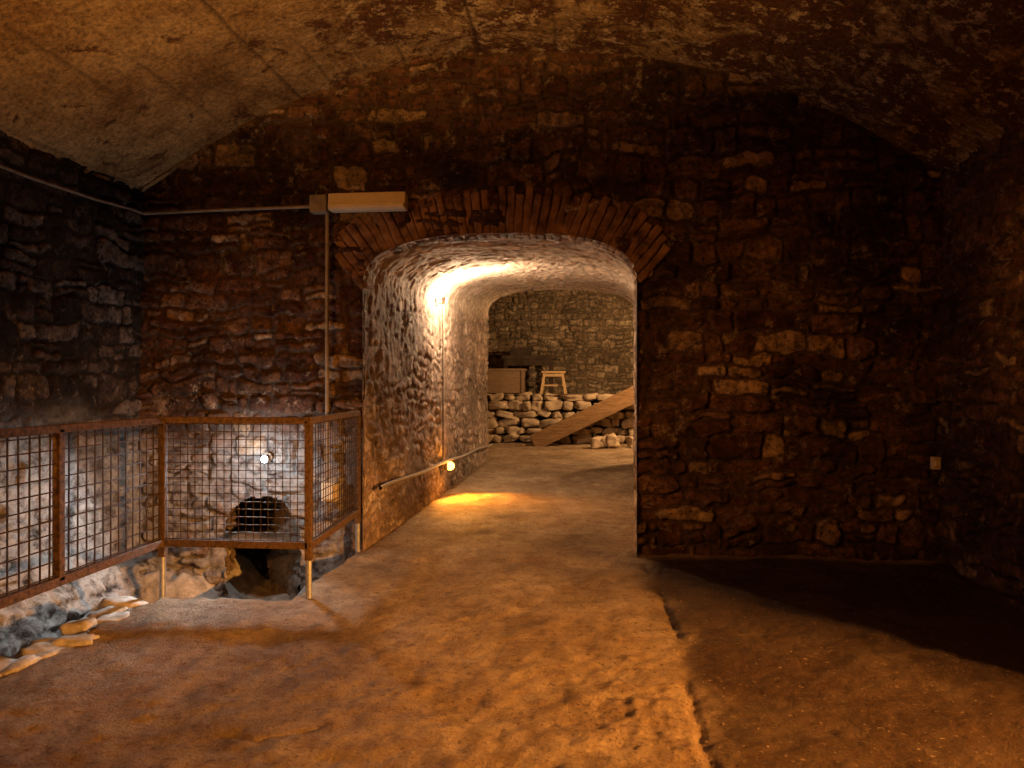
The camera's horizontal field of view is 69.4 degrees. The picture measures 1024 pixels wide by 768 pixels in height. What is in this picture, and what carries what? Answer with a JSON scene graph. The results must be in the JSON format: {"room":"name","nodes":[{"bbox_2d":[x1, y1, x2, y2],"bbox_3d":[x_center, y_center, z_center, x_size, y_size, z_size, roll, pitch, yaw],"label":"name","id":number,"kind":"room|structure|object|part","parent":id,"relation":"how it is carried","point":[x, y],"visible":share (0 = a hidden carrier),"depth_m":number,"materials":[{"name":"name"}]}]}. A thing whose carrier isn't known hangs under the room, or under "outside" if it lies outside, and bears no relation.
{"room":"underground passage","nodes":[
{"label":"underground passage","id":0,"kind":"room"},
{"bbox_2d":[0,130,158,657],"bbox_3d":[-3.582,0.657,2.453,0.446,4.986,8.568,0,0,6],"label":"wall","id":1,"kind":"structure","parent":0,"point":[72,267],"depth_m":5.69,"materials":[{"name":"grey stone"}]},
{"bbox_2d":[0,164,143,214],"bbox_3d":[-3.412,-1.475,4.713,0.054,0.091,3.702,0,0,5],"label":"cable slack","id":2,"kind":"object","parent":1,"relation":"attached to","point":[1,166],"visible":1,"depth_m":5.51,"materials":[{"name":"grey plastic"}]},
{"bbox_2d":[142,552,312,603],"bbox_3d":[-2.651,2.255,2.788,2.370,1.322,9.420,0,0,6],"label":"floor","id":3,"kind":"structure","parent":0,"point":[245,581],"depth_m":6.68,"materials":[{"name":"beige stone"}]},
{"bbox_2d":[235,497,270,579],"bbox_3d":[-2.394,1.750,7.315,1.580,2.000,0.001,0,0,6],"label":"wall","id":4,"kind":"structure","parent":0,"point":[257,557],"depth_m":7.33,"materials":[{"name":"grey stone"}]},
{"bbox_2d":[228,435,634,553],"bbox_3d":[1.248,1.355,12.679,8.160,0.196,12.840,0,0,6],"label":"floor","id":5,"kind":"structure","parent":0,"point":[554,497],"depth_m":8.35,"materials":[{"name":"concrete"}]},
{"bbox_2d":[530,386,633,446],"bbox_3d":[1.879,0.540,15.529,2.993,1.680,0.542,0,0,6],"label":"ramp","id":6,"kind":"object","parent":5,"relation":"on","point":[623,399],"visible":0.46,"depth_m":15.34,"materials":[{"name":"brown wood"}]},
{"bbox_2d":[589,433,632,448],"bbox_3d":[2.219,1.160,14.947,1.319,0.370,0.454,0,0,6],"label":"stones","id":7,"kind":"object","parent":5,"relation":"on","point":[609,440],"visible":0.66,"depth_m":14.80},
{"bbox_2d":[362,233,636,556],"bbox_3d":[0.366,-0.018,9.285,2.529,3.136,6.155,0,0,8],"label":"vault","id":8,"kind":"object","parent":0,"point":[402,355],"visible":0.88,"depth_m":8.02,"materials":[{"name":"beige stone"}]},
{"bbox_2d":[378,444,492,489],"bbox_3d":[-0.756,0.967,9.447,0.040,0.122,5.757,0,0,8],"label":"pipe","id":9,"kind":"object","parent":8,"relation":"attached to","point":[407,477],"visible":1,"depth_m":8.14,"materials":[{"name":"grey plastic"}]},
{"bbox_2d":[438,297,447,303],"bbox_3d":[-0.831,-1.004,8.927,0.125,0.077,0.090,0,0,6],"label":"lamp","id":10,"kind":"object","parent":8,"relation":"attached to","point":[444,299],"depth_m":8.90,"materials":[{"name":"grey plastic"}]},
{"bbox_2d":[441,297,447,302],"bbox_3d":[-0.813,-1.010,8.925,0.090,0.060,0.090,0,0,6],"label":"shade","id":11,"kind":"object","parent":10,"relation":"attached to","point":[444,299],"depth_m":8.90,"materials":[{"name":"grey plastic"}]},
{"bbox_2d":[442,306,443,465],"bbox_3d":[-0.839,0.025,9.028,0.024,1.950,0.023,0,0,6],"label":"conduit riser","id":12,"kind":"object","parent":8,"relation":"attached to","point":[442,306],"visible":1,"depth_m":9.02,"materials":[{"name":"grey plastic"}]},
{"bbox_2d":[442,462,453,471],"bbox_3d":[-0.782,1.010,9.123,0.145,0.154,0.154,0,0,6],"label":"wall lamp","id":13,"kind":"object","parent":8,"relation":"attached to","point":[450,465],"visible":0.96,"depth_m":9.08,"materials":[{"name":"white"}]},
{"bbox_3d":[-0.764,1.010,9.121,0.110,0.110,0.110,0,0,6],"label":"bulb","id":14,"kind":"part","parent":13,"relation":"part of","materials":[{"name":"yellow"}]},
{"bbox_2d":[0,548,1023,767],"bbox_3d":[-0.309,2.520,2.112,6.934,2.227,8.556,0,0,6],"label":"floor","id":15,"kind":"structure","parent":0,"point":[343,685],"depth_m":3.73,"materials":[{"name":"concrete"}]},
{"bbox_2d":[0,595,148,678],"bbox_3d":[-2.574,1.499,4.045,0.436,0.199,1.887,0,0,6],"label":"pit edge stones","id":16,"kind":"object","parent":15,"relation":"on","point":[111,608],"visible":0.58,"depth_m":4.21},
{"bbox_2d":[0,410,360,608],"bbox_3d":[-2.053,0.879,3.644,1.095,1.302,5.642,0,0,6],"label":"safety railing","id":17,"kind":"object","parent":15,"relation":"on","point":[59,577],"visible":0.99,"depth_m":5.03,"materials":[{"name":"metal"}]},
{"bbox_2d":[0,0,1023,191],"bbox_3d":[-0.364,-2.219,2.134,7.150,1.304,8.575,0,0,6],"label":"ceiling","id":18,"kind":"structure","parent":0,"point":[128,91],"depth_m":5.41,"materials":[{"name":"brown stone"}]},
{"bbox_2d":[135,48,944,597],"bbox_3d":[0.066,0.091,6.310,7.076,6.118,0.133,0,0,6],"label":"wall","id":19,"kind":"structure","parent":0,"point":[789,381],"depth_m":6.21,"materials":[{"name":"stone"}]},
{"bbox_2d":[144,205,308,214],"bbox_3d":[-2.496,-1.525,6.496,1.541,0.057,0.039,0,0,5],"label":"conduit","id":20,"kind":"object","parent":19,"relation":"attached to","point":[298,206],"visible":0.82,"depth_m":6.49,"materials":[{"name":"grey plastic"}]},
{"bbox_2d":[223,496,301,599],"bbox_3d":[-2.297,1.792,6.953,1.066,1.764,0.740,0,0,6],"label":"doorway","id":21,"kind":"structure","parent":19,"relation":"in","point":[284,564],"depth_m":6.96,"materials":[{"name":"beige stone"}]},
{"bbox_2d":[261,452,272,462],"bbox_3d":[-2.133,0.637,6.411,0.084,0.086,0.113,0,0,6],"label":"lamp","id":22,"kind":"object","parent":19,"relation":"attached to","point":[264,459],"visible":0.93,"depth_m":6.40,"materials":[{"name":"white glass"}]},
{"bbox_3d":[-2.135,0.650,6.384,0.060,0.060,0.060,0,0,6],"label":"bulb","id":23,"kind":"part","parent":22,"relation":"part of","materials":[{"name":"white glass"}]},
{"bbox_2d":[325,212,328,516],"bbox_3d":[-1.601,-0.200,6.406,0.034,2.700,0.042,0,0,6],"label":"conduit","id":24,"kind":"object","parent":19,"relation":"attached to","point":[326,214],"visible":0.72,"depth_m":6.39,"materials":[{"name":"grey plastic"}]},
{"bbox_2d":[321,482,336,501],"bbox_3d":[-1.573,0.930,6.378,0.130,0.160,0.100,0,0,6],"label":"junction box","id":25,"kind":"object","parent":19,"relation":"attached to","point":[334,485],"visible":0.7,"depth_m":6.34,"materials":[{"name":"white plastic"}]},
{"bbox_2d":[309,191,407,214],"bbox_3d":[-1.317,-1.555,6.350,0.845,0.160,0.145,0,0,6],"label":"light","id":26,"kind":"object","parent":19,"relation":"attached to","point":[365,201],"visible":1,"depth_m":6.30,"materials":[{"name":"white plastic"}]},
{"bbox_2d":[334,185,671,290],"bbox_3d":[-0.103,-1.261,6.428,2.910,0.885,0.259,0,0,6],"label":"brick arch","id":27,"kind":"object","parent":19,"relation":"attached to","point":[522,217],"visible":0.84,"depth_m":6.30,"materials":[{"name":"brown brick"}]},
{"bbox_2d":[487,391,633,443],"bbox_3d":[1.819,0.755,16.280,7.731,1.211,0.796,0,0,6],"label":"stone wall","id":28,"kind":"structure","parent":0,"point":[525,408],"depth_m":16.23,"materials":[{"name":"beige stone"}]},
{"bbox_2d":[487,289,634,434],"bbox_3d":[1.873,-0.838,18.858,8.175,4.575,0.170,0,0,6],"label":"wall","id":29,"kind":"structure","parent":0,"point":[590,333],"depth_m":18.91,"materials":[{"name":"beige stone"}]},
{"bbox_2d":[934,128,1023,610],"bbox_3d":[3.297,-0.171,4.447,0.108,3.542,3.206,0,0,6],"label":"wall","id":30,"kind":"structure","parent":0,"point":[980,419],"depth_m":5.31,"materials":[{"name":"stone"}]},
{"bbox_2d":[930,457,940,469],"bbox_3d":[3.372,0.630,5.886,0.060,0.100,0.075,0,0,6],"label":"wall socket","id":31,"kind":"object","parent":30,"relation":"attached to","point":[935,462],"visible":1,"depth_m":5.87,"materials":[{"name":"white plastic"}]},
{"bbox_3d":[1.741,0.251,17.614,8.160,0.023,2.800,0,0,6],"label":"platform","id":32,"kind":"object","parent":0,"visible":0},
{"bbox_2d":[487,369,526,392],"bbox_3d":[-0.179,-0.072,17.304,1.020,0.565,0.560,0,0,6],"label":"wooden chest","id":33,"kind":"object","parent":32,"relation":"on","point":[499,380],"visible":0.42,"depth_m":17.05,"materials":[{"name":"brown wood"}]},
{"bbox_3d":[-0.179,-0.330,17.304,1.020,0.050,0.560,0,0,6],"label":"lid","id":34,"kind":"part","parent":33,"relation":"part of","materials":[{"name":"brown wood"}]},
{"bbox_2d":[501,348,555,392],"bbox_3d":[0.418,-0.330,18.249,1.300,1.120,0.600,0,0,6],"label":"workbench","id":35,"kind":"object","parent":32,"relation":"on","point":[518,356],"visible":0.8,"depth_m":17.99,"materials":[{"name":"brown wood"}]},
{"bbox_2d":[540,371,566,393],"bbox_3d":[0.950,-0.029,16.939,0.613,0.531,0.354,0,0,6],"label":"wooden stool","id":36,"kind":"object","parent":32,"relation":"on","point":[545,375],"visible":0.91,"depth_m":16.80,"materials":[{"name":"brown wood"}]},
{"bbox_3d":[0.950,-0.270,16.939,0.540,0.050,0.300,0,0,6],"label":"seat","id":37,"kind":"part","parent":36,"relation":"part of","materials":[{"name":"brown wood"}]}
]}

